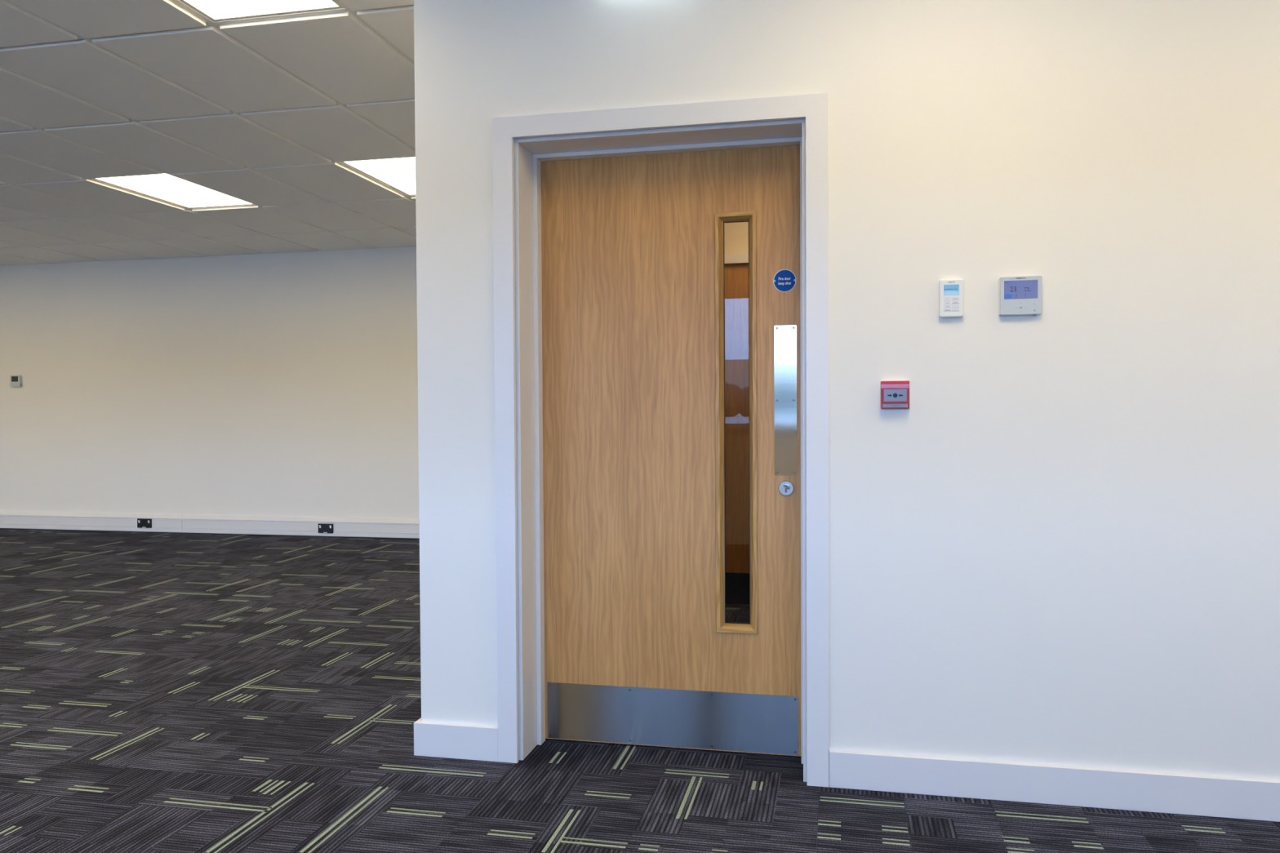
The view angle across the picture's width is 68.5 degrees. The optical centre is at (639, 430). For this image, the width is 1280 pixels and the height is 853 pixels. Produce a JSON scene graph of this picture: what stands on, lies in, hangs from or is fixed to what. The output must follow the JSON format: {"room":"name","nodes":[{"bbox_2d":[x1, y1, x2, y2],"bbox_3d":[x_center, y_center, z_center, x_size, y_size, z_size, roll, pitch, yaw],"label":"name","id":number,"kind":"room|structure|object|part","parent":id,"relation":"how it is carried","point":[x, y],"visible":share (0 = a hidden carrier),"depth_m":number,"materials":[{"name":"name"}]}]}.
{"room":"empty office","nodes":[
{"label":"empty office","id":0,"kind":"room"},
{"bbox_2d":[0,0,416,265],"bbox_3d":[-3.267,-1.678,3.852,13.200,0.213,9.755,0,1,12],"label":"ceiling","id":1,"kind":"structure","parent":0,"point":[266,113],"depth_m":4.94,"materials":[{"name":"tile"}]},
{"bbox_2d":[94,173,253,208],"bbox_3d":[-3.176,-1.656,6.465,0.580,0.027,0.957,0,1,12],"label":"recessed light","id":2,"kind":"object","parent":1,"relation":"in","point":[169,188],"visible":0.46,"depth_m":6.44,"materials":[{"name":"white plastic"}]},
{"bbox_2d":[179,0,344,21],"bbox_3d":[-1.484,-1.596,3.142,0.580,0.027,0.957,0,1,12],"label":"recessed light","id":3,"kind":"object","parent":1,"relation":"in","point":[214,10],"visible":0.86,"depth_m":3.54,"materials":[{"name":"white plastic"}]},
{"bbox_2d":[341,156,415,195],"bbox_3d":[-1.452,-1.658,6.096,0.580,0.027,0.957,0,1,12],"label":"recessed light","id":4,"kind":"object","parent":1,"relation":"in","point":[399,174],"visible":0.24,"depth_m":5.95,"materials":[{"name":"white plastic"}]},
{"bbox_2d":[0,246,418,519],"bbox_3d":[-4.100,-0.349,9.127,9.355,2.682,0.150,0,1,12],"label":"wall","id":5,"kind":"structure","parent":0,"point":[282,384],"depth_m":9.05,"materials":[{"name":"paint"}]},
{"bbox_2d":[9,375,22,386],"bbox_3d":[-6.301,-0.501,9.505,0.142,0.118,0.025,0,1,12],"label":"thermostat","id":6,"kind":"object","parent":5,"relation":"attached to","point":[15,380],"visible":1,"depth_m":9.49,"materials":[{"name":"grey plastic"}]},
{"bbox_2d":[137,518,151,528],"bbox_3d":[-4.837,0.906,9.174,0.156,0.088,0.016,0,1,12],"label":"power socket","id":7,"kind":"object","parent":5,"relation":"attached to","point":[141,523],"visible":1,"depth_m":9.17,"materials":[{"name":"black plastic"}]},
{"bbox_2d":[0,511,419,538],"bbox_3d":[-4.188,0.902,9.067,9.202,0.172,0.058,0,1,12],"label":"baseboard","id":8,"kind":"structure","parent":5,"relation":"attached to","point":[113,522],"depth_m":9.02,"materials":[{"name":"paint"}]},
{"bbox_2d":[318,523,333,533],"bbox_3d":[-2.932,0.913,8.765,0.152,0.088,0.016,0,1,12],"label":"power socket","id":9,"kind":"object","parent":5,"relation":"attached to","point":[322,528],"visible":1,"depth_m":8.76,"materials":[{"name":"black plastic"}]},
{"bbox_2d":[0,528,1279,852],"bbox_3d":[-3.251,1.176,3.912,13.200,0.161,9.755,0,1,12],"label":"floor","id":10,"kind":"structure","parent":0,"point":[161,692],"depth_m":3.12,"materials":[{"name":"carpet"}]},
{"bbox_2d":[724,222,748,605],"bbox_3d":[1.844,-0.213,5.369,3.845,2.500,0.150,0,1,12],"label":"wall","id":11,"kind":"structure","parent":0,"point":[736,233],"depth_m":5.55,"materials":[{"name":"paint"}]},
{"bbox_2d":[724,253,748,264],"bbox_3d":[0.556,0.003,5.548,1.080,2.075,0.050,0,1,12],"label":"trim","id":12,"kind":"structure","parent":11,"relation":"attached to","point":[729,259],"depth_m":5.50,"materials":[{"name":"beige wood"}]},
{"bbox_2d":[724,263,749,605],"bbox_3d":[0.558,0.027,5.560,0.920,2.012,0.022,0,1,12],"label":"door","id":13,"kind":"structure","parent":11,"relation":"in","point":[735,276],"depth_m":5.55,"materials":[{"name":"brown wood"}]},
{"bbox_3d":[0.561,0.936,5.570,0.900,0.186,0.002,0,1,12],"label":"kick plate","id":14,"kind":"part","parent":13,"relation":"part of","materials":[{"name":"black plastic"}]},
{"bbox_2d":[413,0,1279,780],"bbox_3d":[1.231,-0.248,2.866,3.995,2.682,0.250,0,1,12],"label":"wall","id":15,"kind":"structure","parent":0,"point":[1064,549],"depth_m":2.78,"materials":[{"name":"paint"}]},
{"bbox_2d":[513,118,807,782],"bbox_3d":[0.081,0.058,3.129,0.978,2.072,0.251,0,1,12],"label":"trim","id":16,"kind":"structure","parent":15,"relation":"attached to","point":[529,153],"depth_m":3.13,"materials":[{"name":"white wood"}]},
{"bbox_2d":[492,93,829,787],"bbox_3d":[0.051,0.037,2.988,1.075,2.119,0.018,0,1,12],"label":"trim","id":17,"kind":"structure","parent":15,"relation":"attached to","point":[813,108],"depth_m":2.94,"materials":[{"name":"white wood"}]},
{"bbox_3d":[-0.442,0.038,3.094,0.066,2.119,0.018,0,1,12],"label":"leg","id":18,"kind":"part","parent":17,"relation":"part of","materials":[{"name":"white wood"}]},
{"bbox_3d":[0.544,0.037,2.882,0.066,2.119,0.018,0,1,12],"label":"leg","id":19,"kind":"part","parent":17,"relation":"part of","materials":[{"name":"white wood"}]},
{"bbox_2d":[541,145,801,756],"bbox_3d":[0.098,0.069,3.210,0.912,2.032,0.078,0,1,12],"label":"door","id":20,"kind":"structure","parent":15,"relation":"in","point":[641,648],"depth_m":3.20,"materials":[{"name":"brown wood"}]},
{"bbox_3d":[0.101,0.983,3.218,0.872,0.197,0.001,0,1,12],"label":"kick plate","id":21,"kind":"part","parent":20,"relation":"part of","materials":[{"name":"metal"}]},
{"bbox_3d":[0.482,-0.100,3.112,0.074,0.497,0.001,0,1,12],"label":"push plate","id":22,"kind":"part","parent":20,"relation":"part of","materials":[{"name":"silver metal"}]},
{"bbox_2d":[880,380,909,408],"bbox_3d":[0.767,-0.107,2.827,0.084,0.085,0.025,0,1,12],"label":"fire alarm","id":23,"kind":"object","parent":15,"relation":"attached to","point":[895,394],"visible":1,"depth_m":2.82,"materials":[{"name":"red plastic"}]},
{"bbox_3d":[0.765,-0.106,2.819,0.067,0.036,0.001,0,1,12],"label":"press panel","id":24,"kind":"part","parent":23,"relation":"part of","materials":[{"name":"white plastic"}]},
{"bbox_2d":[938,278,964,317],"bbox_3d":[0.924,-0.393,2.791,0.069,0.113,0.018,0,1,12],"label":"controller","id":25,"kind":"object","parent":15,"relation":"attached to","point":[951,291],"visible":1,"depth_m":2.78,"materials":[{"name":"white plastic"}]},
{"bbox_2d":[998,275,1042,315],"bbox_3d":[1.113,-0.394,2.750,0.117,0.114,0.019,0,1,12],"label":"controller","id":26,"kind":"object","parent":15,"relation":"attached to","point":[1018,295],"visible":1,"depth_m":2.74,"materials":[{"name":"white plastic"}]},
{"bbox_2d":[829,749,1279,822],"bbox_3d":[1.873,1.039,2.619,2.638,0.111,0.019,0,1,12],"label":"baseboard","id":27,"kind":"structure","parent":15,"relation":"attached to","point":[1233,797],"depth_m":2.75,"materials":[{"name":"white wood"}]},
{"bbox_3d":[-0.119,-0.300,5.740,0.150,2.682,4.805,0,1,12],"label":"wall","id":28,"kind":"structure","parent":0,"visible":0},
{"bbox_2d":[413,717,497,761],"bbox_3d":[-0.385,1.018,4.228,0.300,0.111,2.219,0,1,12],"label":"baseboard","id":29,"kind":"structure","parent":28,"relation":"attached to","point":[436,740],"depth_m":3.14,"materials":[{"name":"white wood"}]}
]}

